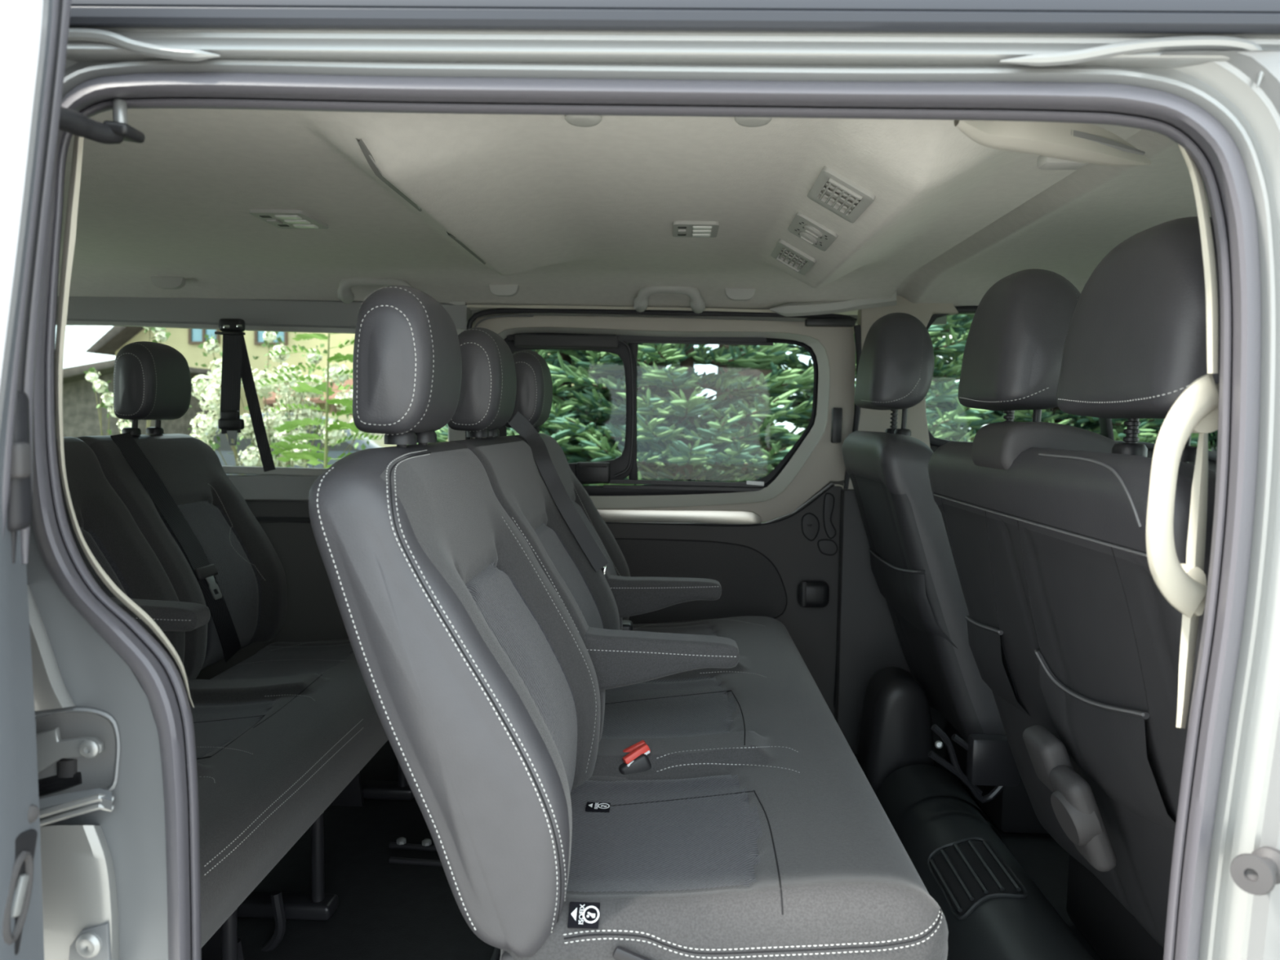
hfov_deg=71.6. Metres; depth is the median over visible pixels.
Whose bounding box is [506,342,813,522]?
spruce tree
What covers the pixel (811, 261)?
ceiling vent
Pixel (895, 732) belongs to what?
cover
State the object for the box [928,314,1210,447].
spruce tree
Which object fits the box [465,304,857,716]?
door
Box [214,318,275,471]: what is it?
belt
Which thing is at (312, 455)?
sapling
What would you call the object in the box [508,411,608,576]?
belt
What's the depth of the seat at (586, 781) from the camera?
1.03 m
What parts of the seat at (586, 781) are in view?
post, post, backrest, backrest, backrest, backrest, backrest, backrest, recliner lever, armrest, armrest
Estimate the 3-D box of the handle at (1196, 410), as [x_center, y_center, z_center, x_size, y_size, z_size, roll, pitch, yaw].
[0.474,0.015,0.783,0.103,0.222,0.034,-1,4,-29]
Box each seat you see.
[56,341,413,959]
[308,285,948,959]
[841,312,1048,833]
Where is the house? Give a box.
[84,325,573,441]
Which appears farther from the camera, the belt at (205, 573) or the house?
the house
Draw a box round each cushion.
[183,640,388,947]
[499,616,948,959]
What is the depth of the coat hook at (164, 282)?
2.30 m
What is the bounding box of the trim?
[56,290,1217,756]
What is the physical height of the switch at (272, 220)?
0.007 m
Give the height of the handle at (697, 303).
0.072 m
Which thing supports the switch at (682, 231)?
attached to the recessed light at (680, 228)
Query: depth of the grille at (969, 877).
1.57 m
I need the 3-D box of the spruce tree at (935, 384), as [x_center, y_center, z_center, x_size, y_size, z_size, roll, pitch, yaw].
[2.432,-1.800,8.564,3.227,5.580,3.401,-3,5,-44]
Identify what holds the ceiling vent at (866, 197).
in the ceiling
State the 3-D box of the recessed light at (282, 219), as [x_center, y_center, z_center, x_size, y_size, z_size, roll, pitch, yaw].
[-0.648,-0.482,1.644,0.098,0.012,0.132,1,4,2]
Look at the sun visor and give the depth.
0.90 m
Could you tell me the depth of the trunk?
7.86 m
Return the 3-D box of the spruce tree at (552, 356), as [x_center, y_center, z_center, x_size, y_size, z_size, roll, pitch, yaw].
[-1.168,-1.616,8.065,2.785,5.006,2.653,1,4,2]
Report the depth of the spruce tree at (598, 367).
5.22 m
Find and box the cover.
[857,666,933,795]
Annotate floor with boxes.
[237,739,1102,959]
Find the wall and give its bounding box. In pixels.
[26,0,1279,959]
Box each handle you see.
[337,277,411,303]
[633,285,705,313]
[1146,373,1218,617]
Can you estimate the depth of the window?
2.40 m
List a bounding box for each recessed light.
[248,208,328,229]
[672,221,719,237]
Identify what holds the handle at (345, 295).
attached to the ceiling
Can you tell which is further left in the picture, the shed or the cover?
the shed
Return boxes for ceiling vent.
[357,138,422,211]
[446,231,485,264]
[770,239,816,275]
[807,166,875,222]
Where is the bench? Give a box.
[928,216,1219,959]
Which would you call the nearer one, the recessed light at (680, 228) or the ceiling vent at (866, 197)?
the ceiling vent at (866, 197)
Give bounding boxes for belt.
[110,432,240,662]
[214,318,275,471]
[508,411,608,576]
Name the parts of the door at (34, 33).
roller arm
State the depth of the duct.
1.59 m
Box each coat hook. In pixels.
[150,276,186,289]
[488,284,519,296]
[564,115,601,127]
[724,288,755,300]
[734,116,772,127]
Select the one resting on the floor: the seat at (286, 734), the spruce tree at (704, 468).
the seat at (286, 734)
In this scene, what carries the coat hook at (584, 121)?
attached to the ceiling
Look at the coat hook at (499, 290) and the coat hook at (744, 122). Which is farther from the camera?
the coat hook at (499, 290)
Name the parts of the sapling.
stem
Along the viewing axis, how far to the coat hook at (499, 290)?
2.30 m
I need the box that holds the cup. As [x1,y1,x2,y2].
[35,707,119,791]
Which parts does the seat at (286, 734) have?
backrest, backrest, post, post, armrest, backrest, backrest, plate, leg, leg, plate, leg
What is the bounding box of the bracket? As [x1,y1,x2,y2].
[928,724,1019,803]
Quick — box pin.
[1230,846,1279,895]
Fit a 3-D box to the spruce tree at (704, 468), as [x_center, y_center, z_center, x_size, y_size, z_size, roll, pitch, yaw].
[-0.036,-1.824,8.203,3.216,5.570,3.293,3,5,32]
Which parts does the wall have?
bolt plate, header panel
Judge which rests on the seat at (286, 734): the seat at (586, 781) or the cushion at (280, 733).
the cushion at (280, 733)
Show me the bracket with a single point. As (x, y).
(990, 761)
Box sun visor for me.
[954,120,1151,169]
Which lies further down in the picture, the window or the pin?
the pin
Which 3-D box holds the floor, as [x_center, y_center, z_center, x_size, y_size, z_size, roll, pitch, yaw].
[-0.252,0.793,1.718,3.800,0.097,1.800,1,4,2]
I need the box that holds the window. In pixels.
[1208,429,1217,451]
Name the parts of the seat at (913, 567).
post, post, panel, backrest, seat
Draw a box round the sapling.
[257,332,383,468]
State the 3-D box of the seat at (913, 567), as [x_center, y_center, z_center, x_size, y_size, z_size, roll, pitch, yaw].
[0.868,0.190,2.093,0.715,1.148,0.497,1,4,2]
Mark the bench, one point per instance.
(1074, 639)
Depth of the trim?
2.44 m
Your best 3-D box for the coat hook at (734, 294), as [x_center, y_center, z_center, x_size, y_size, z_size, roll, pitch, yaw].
[0.259,-0.488,2.290,0.084,0.047,0.029,1,4,2]
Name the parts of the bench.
post, post, panel, backrest, release knob, seat, post, post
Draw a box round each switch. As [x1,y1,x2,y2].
[259,215,288,226]
[677,226,686,235]
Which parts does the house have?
pane, pane, pane, pane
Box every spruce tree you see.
[417,353,595,444]
[427,343,679,485]
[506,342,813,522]
[538,343,789,478]
[706,314,1022,479]
[786,314,1073,434]
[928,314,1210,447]
[1081,423,1211,450]
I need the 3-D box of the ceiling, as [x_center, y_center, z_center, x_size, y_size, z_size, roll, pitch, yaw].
[-0.232,-0.386,1.621,3.600,0.232,1.705,1,4,2]
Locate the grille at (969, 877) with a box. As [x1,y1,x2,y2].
[926,836,1027,919]
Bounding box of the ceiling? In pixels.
[57,108,1211,315]
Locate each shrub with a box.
[83,326,171,435]
[187,331,373,475]
[205,412,396,475]
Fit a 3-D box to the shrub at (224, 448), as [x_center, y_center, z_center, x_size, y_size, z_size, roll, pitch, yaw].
[-4.315,-0.139,11.525,4.184,1.471,1.646,1,4,2]
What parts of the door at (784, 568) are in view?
sash rail, window sash, sash handle, padded panel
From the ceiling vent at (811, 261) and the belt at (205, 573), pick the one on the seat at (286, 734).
the belt at (205, 573)
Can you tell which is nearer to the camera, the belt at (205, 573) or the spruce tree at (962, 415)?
the belt at (205, 573)
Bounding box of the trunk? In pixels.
[715,344,772,479]
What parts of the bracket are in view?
frame plate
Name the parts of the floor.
rail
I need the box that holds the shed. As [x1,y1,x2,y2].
[54,359,217,437]
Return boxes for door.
[0,0,145,959]
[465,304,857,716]
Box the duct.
[876,764,1093,959]
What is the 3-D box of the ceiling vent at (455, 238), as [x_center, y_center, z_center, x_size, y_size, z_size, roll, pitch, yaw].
[-0.321,-0.439,1.689,0.022,0.008,0.291,1,4,2]
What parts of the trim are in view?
panel, window sill, pillar trim, cant rail, pillar trim, pillar trim, door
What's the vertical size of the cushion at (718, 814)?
0.166 m
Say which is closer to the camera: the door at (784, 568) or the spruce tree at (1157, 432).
the door at (784, 568)

